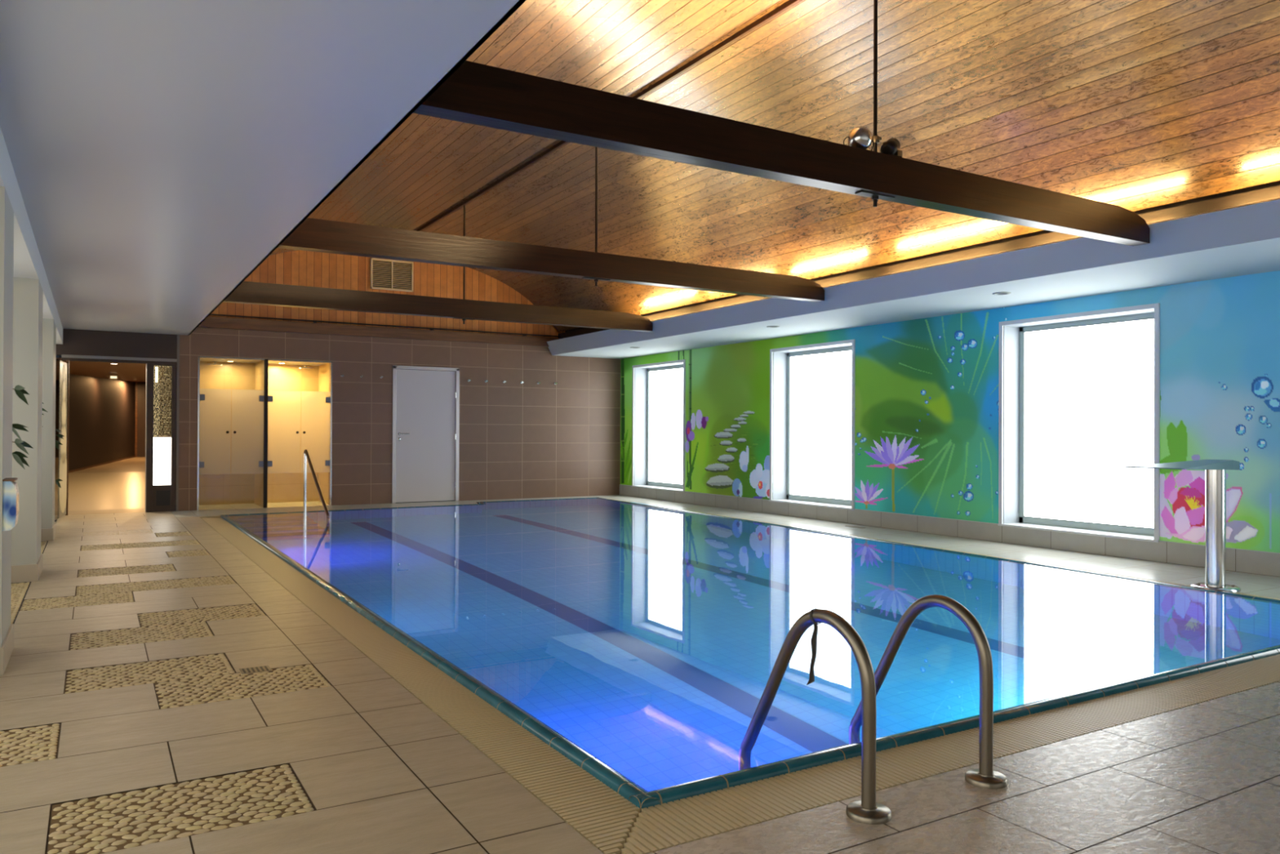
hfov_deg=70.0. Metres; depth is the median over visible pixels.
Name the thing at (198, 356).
trim
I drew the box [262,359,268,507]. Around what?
post
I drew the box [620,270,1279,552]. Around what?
wall
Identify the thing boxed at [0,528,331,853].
pebbles
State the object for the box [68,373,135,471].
wall
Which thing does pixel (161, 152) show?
ceiling
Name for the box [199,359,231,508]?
shower door
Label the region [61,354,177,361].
trim
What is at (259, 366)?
wall shower partition
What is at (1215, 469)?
spout
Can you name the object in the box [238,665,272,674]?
floor drain
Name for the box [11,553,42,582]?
baseboard
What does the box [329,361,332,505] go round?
trim
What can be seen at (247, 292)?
tie beam
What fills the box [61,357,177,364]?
trim
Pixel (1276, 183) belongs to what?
ceiling
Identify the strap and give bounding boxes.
[806,608,820,684]
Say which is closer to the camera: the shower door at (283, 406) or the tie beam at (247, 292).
the tie beam at (247, 292)
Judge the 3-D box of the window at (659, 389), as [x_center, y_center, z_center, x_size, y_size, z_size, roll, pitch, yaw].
[0.469,-0.017,16.337,0.410,2.250,1.755,0,0,-31]
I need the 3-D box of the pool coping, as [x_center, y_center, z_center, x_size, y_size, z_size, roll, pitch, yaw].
[-0.374,1.265,9.626,6.240,0.091,11.920,0,0,-31]
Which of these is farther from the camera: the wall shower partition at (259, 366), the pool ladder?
the wall shower partition at (259, 366)
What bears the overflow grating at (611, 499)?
on the floor at (380, 771)
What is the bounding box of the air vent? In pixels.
[370,257,413,292]
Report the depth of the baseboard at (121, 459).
19.25 m
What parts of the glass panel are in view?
door post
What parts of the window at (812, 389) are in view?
sill, pane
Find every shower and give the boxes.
[207,361,222,365]
[297,364,312,368]
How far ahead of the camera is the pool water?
5.83 m
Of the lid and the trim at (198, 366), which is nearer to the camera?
the trim at (198, 366)
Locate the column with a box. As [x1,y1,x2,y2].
[145,363,176,511]
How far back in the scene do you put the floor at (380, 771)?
3.37 m
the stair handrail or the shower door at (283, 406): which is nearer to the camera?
the stair handrail
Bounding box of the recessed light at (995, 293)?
[992,292,1010,294]
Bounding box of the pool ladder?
[739,594,1007,824]
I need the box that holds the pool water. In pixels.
[226,497,1279,791]
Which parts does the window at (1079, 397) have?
sill, pane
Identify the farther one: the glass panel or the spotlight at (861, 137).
the glass panel
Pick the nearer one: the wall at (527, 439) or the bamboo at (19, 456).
the bamboo at (19, 456)
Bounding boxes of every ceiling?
[0,0,526,335]
[55,357,177,382]
[200,357,325,365]
[270,0,1279,331]
[546,199,1279,359]
[564,180,1279,337]
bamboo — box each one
[12,385,32,468]
[55,428,64,488]
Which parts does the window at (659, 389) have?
sill, frame, pane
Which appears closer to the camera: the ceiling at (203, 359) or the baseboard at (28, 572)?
the baseboard at (28, 572)
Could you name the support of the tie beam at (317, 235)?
attached to the ceiling at (1132, 105)
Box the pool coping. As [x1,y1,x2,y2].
[220,497,1279,812]
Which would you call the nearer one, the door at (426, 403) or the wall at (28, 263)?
the wall at (28, 263)
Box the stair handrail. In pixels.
[303,448,329,521]
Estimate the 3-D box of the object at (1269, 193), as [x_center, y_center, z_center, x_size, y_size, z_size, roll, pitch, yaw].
[3.161,-1.680,8.954,0.035,0.090,18.130,0,0,-31]
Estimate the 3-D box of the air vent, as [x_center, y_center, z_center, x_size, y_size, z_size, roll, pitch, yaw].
[-4.113,-2.517,15.166,0.700,0.500,0.049,0,0,-31]
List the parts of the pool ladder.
handrail, handrail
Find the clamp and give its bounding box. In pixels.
[871,135,881,143]
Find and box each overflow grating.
[200,515,220,518]
[201,517,639,853]
[610,498,1279,599]
[621,653,1279,853]
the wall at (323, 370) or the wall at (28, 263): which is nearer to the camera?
the wall at (28, 263)
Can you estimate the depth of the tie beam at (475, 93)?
5.14 m
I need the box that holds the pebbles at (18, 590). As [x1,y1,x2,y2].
[10,541,47,623]
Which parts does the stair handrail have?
post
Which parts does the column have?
light panel, access panel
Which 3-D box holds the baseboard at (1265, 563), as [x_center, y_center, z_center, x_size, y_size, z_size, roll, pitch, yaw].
[4.264,1.171,9.605,0.023,0.195,18.130,0,0,-31]
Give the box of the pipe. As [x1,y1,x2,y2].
[209,313,559,337]
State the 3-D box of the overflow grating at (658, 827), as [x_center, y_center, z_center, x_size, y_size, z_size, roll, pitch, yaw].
[2.421,1.242,4.196,5.965,0.021,0.270,0,0,-31]
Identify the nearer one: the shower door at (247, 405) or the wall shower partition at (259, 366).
the shower door at (247, 405)
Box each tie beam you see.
[222,204,652,331]
[277,146,824,302]
[413,0,1150,245]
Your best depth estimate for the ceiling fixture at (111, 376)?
16.77 m
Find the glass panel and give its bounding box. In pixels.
[54,358,69,519]
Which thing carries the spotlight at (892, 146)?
on the tie beam at (475, 93)
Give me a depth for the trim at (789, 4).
7.62 m
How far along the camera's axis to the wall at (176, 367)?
14.87 m
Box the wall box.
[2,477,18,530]
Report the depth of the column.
13.45 m
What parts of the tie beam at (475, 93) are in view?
washer plate, hanger rod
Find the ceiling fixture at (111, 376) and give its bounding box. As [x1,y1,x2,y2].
[109,374,118,379]
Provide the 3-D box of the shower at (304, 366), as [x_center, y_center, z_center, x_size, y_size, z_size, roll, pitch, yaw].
[-5.578,-0.994,15.173,0.220,0.060,0.490,0,0,-31]
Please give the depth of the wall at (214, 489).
14.99 m
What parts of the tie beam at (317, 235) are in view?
washer plate, hanger rod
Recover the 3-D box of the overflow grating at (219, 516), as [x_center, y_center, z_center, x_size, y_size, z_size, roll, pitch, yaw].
[-4.357,1.264,13.729,4.109,0.021,0.200,0,0,-33]
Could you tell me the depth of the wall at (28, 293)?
7.21 m
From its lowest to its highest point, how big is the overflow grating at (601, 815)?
0.021 m
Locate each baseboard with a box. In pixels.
[0,623,13,675]
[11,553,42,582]
[40,521,56,541]
[68,454,135,472]
[619,484,1279,577]
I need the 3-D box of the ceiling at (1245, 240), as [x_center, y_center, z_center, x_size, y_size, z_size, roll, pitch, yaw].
[3.736,-1.442,9.297,1.874,0.240,18.130,0,0,-31]
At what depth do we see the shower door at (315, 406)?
14.56 m
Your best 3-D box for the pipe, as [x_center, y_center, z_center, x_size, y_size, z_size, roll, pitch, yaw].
[-4.039,-1.658,15.179,6.200,0.042,0.100,0,0,-31]
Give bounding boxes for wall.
[0,127,62,344]
[0,186,13,646]
[11,277,43,565]
[40,318,56,528]
[55,250,621,511]
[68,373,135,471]
[137,382,146,457]
[175,367,177,499]
[199,360,318,505]
[317,363,328,504]
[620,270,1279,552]
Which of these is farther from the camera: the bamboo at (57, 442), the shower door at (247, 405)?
the shower door at (247, 405)
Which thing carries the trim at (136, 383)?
attached to the wall at (141, 392)
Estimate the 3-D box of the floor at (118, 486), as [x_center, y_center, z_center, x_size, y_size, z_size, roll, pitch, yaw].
[-9.040,0.991,19.134,5.900,0.545,11.870,0,0,-31]
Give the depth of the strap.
3.09 m
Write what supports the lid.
on the overflow grating at (611, 499)
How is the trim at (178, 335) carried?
attached to the wall at (527, 439)
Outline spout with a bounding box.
[1124,459,1240,592]
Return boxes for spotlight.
[843,126,875,151]
[880,137,902,157]
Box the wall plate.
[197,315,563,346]
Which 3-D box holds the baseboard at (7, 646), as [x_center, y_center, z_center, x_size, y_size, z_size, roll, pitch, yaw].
[-3.603,1.141,4.538,0.778,0.135,0.632,0,0,-31]
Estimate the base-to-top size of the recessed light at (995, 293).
0.008 m
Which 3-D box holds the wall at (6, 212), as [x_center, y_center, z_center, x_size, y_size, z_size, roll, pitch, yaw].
[-3.606,0.014,4.544,0.765,2.390,0.600,0,0,-31]
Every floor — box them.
[0,494,1279,853]
[67,457,176,515]
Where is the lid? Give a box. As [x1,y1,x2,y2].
[631,502,656,506]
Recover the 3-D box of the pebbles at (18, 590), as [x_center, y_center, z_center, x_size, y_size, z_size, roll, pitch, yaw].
[-5.578,1.219,7.940,0.581,0.004,7.203,0,0,-31]
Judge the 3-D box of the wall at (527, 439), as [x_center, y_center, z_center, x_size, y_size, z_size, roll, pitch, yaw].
[-4.379,-0.938,15.154,10.000,4.400,0.250,0,0,-31]
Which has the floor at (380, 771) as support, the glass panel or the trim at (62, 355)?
the glass panel
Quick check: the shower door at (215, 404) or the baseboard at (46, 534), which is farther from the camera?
the shower door at (215, 404)
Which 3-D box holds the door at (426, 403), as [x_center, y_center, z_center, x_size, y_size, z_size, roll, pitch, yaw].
[-3.617,0.124,15.464,1.150,2.285,0.114,0,0,-31]
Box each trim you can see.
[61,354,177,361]
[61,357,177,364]
[134,382,137,457]
[175,334,179,511]
[196,357,199,510]
[198,355,331,363]
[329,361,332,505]
[416,0,803,231]
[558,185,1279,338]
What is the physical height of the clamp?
0.040 m
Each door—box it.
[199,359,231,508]
[231,360,264,507]
[267,361,301,506]
[300,363,330,504]
[391,365,459,502]
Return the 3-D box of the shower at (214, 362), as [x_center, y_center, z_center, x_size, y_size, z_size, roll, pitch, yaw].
[-6.746,-1.002,14.476,0.220,0.060,0.490,0,0,-31]
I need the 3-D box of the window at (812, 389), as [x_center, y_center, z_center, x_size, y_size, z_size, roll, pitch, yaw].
[2.533,-0.027,12.878,0.410,2.250,1.750,0,0,-31]
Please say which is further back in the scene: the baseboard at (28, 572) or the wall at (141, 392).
the wall at (141, 392)
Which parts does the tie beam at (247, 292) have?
washer plate, hanger rod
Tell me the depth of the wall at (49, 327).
9.85 m
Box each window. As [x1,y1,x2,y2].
[631,359,685,492]
[768,339,855,510]
[997,302,1159,542]
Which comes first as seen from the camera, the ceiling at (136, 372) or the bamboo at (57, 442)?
the bamboo at (57, 442)
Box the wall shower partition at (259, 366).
[253,360,263,506]
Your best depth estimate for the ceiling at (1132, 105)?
7.47 m
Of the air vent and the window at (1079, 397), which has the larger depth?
the air vent

